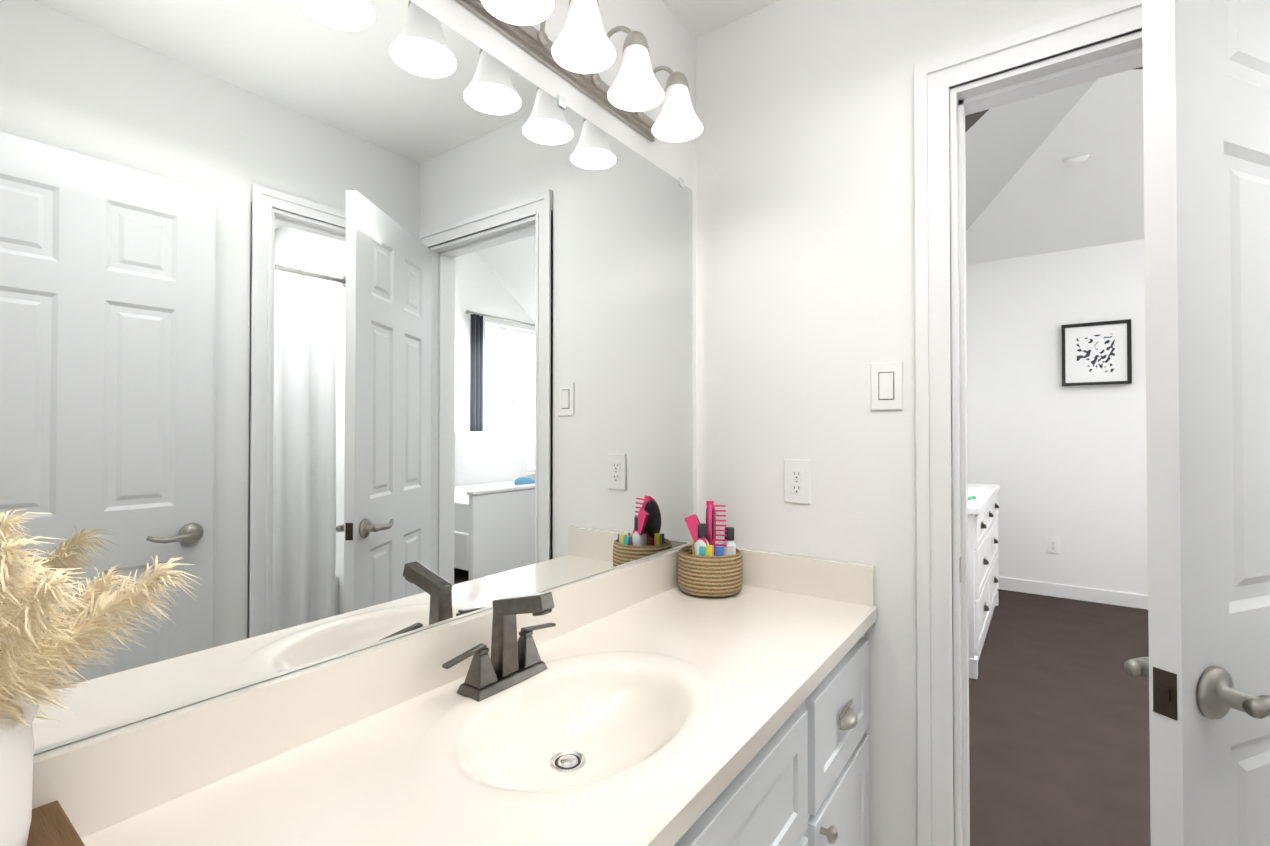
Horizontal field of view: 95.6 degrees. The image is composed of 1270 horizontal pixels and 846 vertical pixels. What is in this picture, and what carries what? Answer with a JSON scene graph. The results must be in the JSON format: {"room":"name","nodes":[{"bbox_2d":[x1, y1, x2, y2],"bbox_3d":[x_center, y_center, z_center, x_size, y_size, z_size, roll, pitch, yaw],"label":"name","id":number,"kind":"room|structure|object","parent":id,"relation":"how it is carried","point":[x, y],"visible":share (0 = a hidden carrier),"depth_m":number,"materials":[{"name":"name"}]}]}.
{"room":"bathroom","nodes":[
{"label":"bathroom","id":0,"kind":"room"},
{"bbox_2d":[598,0,695,121],"bbox_3d":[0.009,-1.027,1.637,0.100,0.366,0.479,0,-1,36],"label":"wall","id":1,"kind":"structure","parent":0,"point":[669,36],"depth_m":1.64,"materials":[{"name":"white paint"}]},
{"bbox_2d":[0,0,696,754],"bbox_3d":[-0.333,-0.268,1.145,0.109,1.259,1.670,0,-1,36],"label":"mirror","id":2,"kind":"object","parent":1,"relation":"attached to","point":[332,328],"depth_m":0.86,"materials":[{"name":"silver mirror"}]},
{"bbox_2d":[456,0,702,141],"bbox_3d":[-0.187,-0.827,1.099,0.205,0.179,1.085,0,-1,36],"label":"sconce","id":3,"kind":"object","parent":1,"relation":"attached to","point":[580,53],"visible":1,"depth_m":1.25,"materials":[{"name":"white glass"}]},
{"bbox_2d":[662,0,779,37],"bbox_3d":[0.881,-1.276,0.179,3.220,0.100,1.840,0,-1,36],"label":"ceiling","id":4,"kind":"structure","parent":0,"point":[697,18],"depth_m":1.69,"materials":[{"name":"white paint"}]},
{"bbox_2d":[696,0,1109,845],"bbox_3d":[0.794,-0.762,1.443,1.396,4.100,0.120,0,-1,36],"label":"wall","id":5,"kind":"structure","parent":0,"point":[805,230],"depth_m":1.56,"materials":[{"name":"white paint"}]},
{"bbox_2d":[784,459,810,503],"bbox_3d":[0.450,0.162,1.599,0.076,0.122,0.007,0,-1,36],"label":"outlet","id":6,"kind":"object","parent":5,"relation":"attached to","point":[797,480],"visible":1,"depth_m":1.60,"materials":[{"name":"white plastic"}]},
{"bbox_2d":[871,361,902,409],"bbox_3d":[0.640,-0.094,1.465,0.076,0.122,0.008,0,-1,36],"label":"bathroom light switch","id":7,"kind":"object","parent":5,"relation":"attached to","point":[886,385],"visible":1,"depth_m":1.46,"materials":[{"name":"white plastic"}]},
{"bbox_2d":[959,557,961,582],"bbox_3d":[0.781,0.353,1.383,0.002,0.060,0.028,0,-1,36],"label":"trim","id":8,"kind":"structure","parent":5,"relation":"attached to","point":[960,572],"depth_m":1.38,"materials":[{"name":"silver metal"}]},
{"bbox_2d":[914,0,1142,845],"bbox_3d":[1.071,0.201,1.223,0.838,2.169,0.144,0,-1,36],"label":"door frame","id":9,"kind":"structure","parent":5,"relation":"attached to","point":[936,80],"depth_m":1.39,"materials":[{"name":"white paint"}]},
{"bbox_2d":[1124,0,1269,845],"bbox_3d":[0.989,0.242,0.857,0.665,2.064,0.154,0,-1,-21],"label":"bedroom door","id":10,"kind":"structure","parent":5,"relation":"in","point":[1203,668],"depth_m":0.75,"materials":[{"name":"white paint"}]},
{"bbox_2d":[965,69,1144,264],"bbox_3d":[3.278,-1.971,1.980,4.620,1.270,3.870,0,-1,36],"label":"ceiling","id":11,"kind":"structure","parent":0,"point":[1029,192],"depth_m":3.88,"materials":[{"name":"white paint"}]},
{"bbox_2d":[965,66,1142,132],"bbox_3d":[1.316,-1.508,1.987,0.714,0.654,0.714,1,-1,-42],"label":"ceiling fan","id":12,"kind":"object","parent":11,"relation":"hanging from","point":[971,120],"depth_m":2.31,"materials":[{"name":"brown metal"}]},
{"bbox_2d":[1063,154,1088,164],"bbox_3d":[2.933,-1.759,3.828,0.140,0.097,0.122,0,-1,36],"label":"smoke detector","id":13,"kind":"object","parent":11,"relation":"attached to","point":[1076,160],"visible":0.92,"depth_m":3.79,"materials":[{"name":"white plastic"}]},
{"bbox_2d":[966,239,1147,594],"bbox_3d":[4.442,-0.737,3.587,4.620,4.100,0.120,0,-1,36],"label":"wall","id":14,"kind":"structure","parent":0,"point":[1049,454],"depth_m":4.38,"materials":[{"name":"white paint"}]},
{"bbox_2d":[1047,537,1058,553],"bbox_3d":[3.189,0.932,4.388,0.076,0.122,0.007,0,-1,36],"label":"outlet","id":15,"kind":"object","parent":14,"relation":"attached to","point":[1052,544],"visible":1,"depth_m":4.39,"materials":[{"name":"white plastic"}]},
{"bbox_2d":[998,577,1147,609],"bbox_3d":[4.354,1.262,3.544,4.500,0.100,0.014,0,-1,36],"label":"baseboard","id":16,"kind":"structure","parent":14,"relation":"attached to","point":[1132,600],"depth_m":4.30,"materials":[{"name":"white paint"}]},
{"bbox_2d":[1061,319,1131,385],"bbox_3d":[3.387,-0.510,4.232,0.400,0.460,0.031,0,-1,36],"label":"picture frame","id":17,"kind":"object","parent":14,"relation":"attached to","point":[1096,353],"visible":0.94,"depth_m":4.24,"materials":[{"name":"black plastic"}]},
{"bbox_2d":[969,589,1150,845],"bbox_3d":[3.249,1.346,2.074,4.820,0.100,3.930,0,-1,36],"label":"floor","id":18,"kind":"structure","parent":0,"point":[1059,742],"depth_m":2.46,"materials":[{"name":"brown carpet"}]},
{"bbox_2d":[968,483,999,678],"bbox_3d":[2.012,0.878,3.689,0.495,0.869,1.580,0,-1,36],"label":"dresser","id":19,"kind":"object","parent":18,"relation":"on","point":[983,576],"visible":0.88,"depth_m":3.20,"materials":[{"name":"white wood"}]},
{"bbox_3d":[0.899,1.324,0.174,3.220,0.100,1.900,0,-1,36],"label":"floor","id":20,"kind":"structure","parent":0,"visible":0},
{"bbox_2d":[32,544,876,845],"bbox_3d":[-0.086,0.785,0.925,0.546,0.996,1.713,0,-1,36],"label":"bathroom vanity","id":21,"kind":"object","parent":20,"relation":"on","point":[646,702],"visible":1,"depth_m":0.90,"materials":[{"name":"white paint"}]},
{"bbox_2d":[27,800,84,845],"bbox_3d":[-0.625,0.427,0.472,0.150,0.055,0.240,0,-1,36],"label":"wood","id":22,"kind":"object","parent":21,"relation":"on","point":[51,824],"visible":0.62,"depth_m":0.57,"materials":[{"name":"brown wood"}]},
{"bbox_2d":[0,509,200,845],"bbox_3d":[-0.560,0.238,0.474,0.245,0.321,0.340,0,-1,36],"label":"vase","id":23,"kind":"object","parent":22,"relation":"on","point":[26,609],"visible":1,"depth_m":0.52,"materials":[{"name":"white ceramic"}]},
{"bbox_2d":[442,592,555,701],"bbox_3d":[-0.201,0.374,1.006,0.138,0.173,0.252,0,-1,36],"label":"faucet","id":24,"kind":"object","parent":21,"relation":"on","point":[514,669],"depth_m":1.01,"materials":[{"name":"grey metal"}]},
{"bbox_2d":[678,501,742,596],"bbox_3d":[0.209,0.341,1.607,0.180,0.244,0.180,0,-1,36],"label":"basket","id":25,"kind":"object","parent":21,"relation":"on","point":[708,566],"visible":1,"depth_m":1.55,"materials":[{"name":"beige wicker"}]}
]}

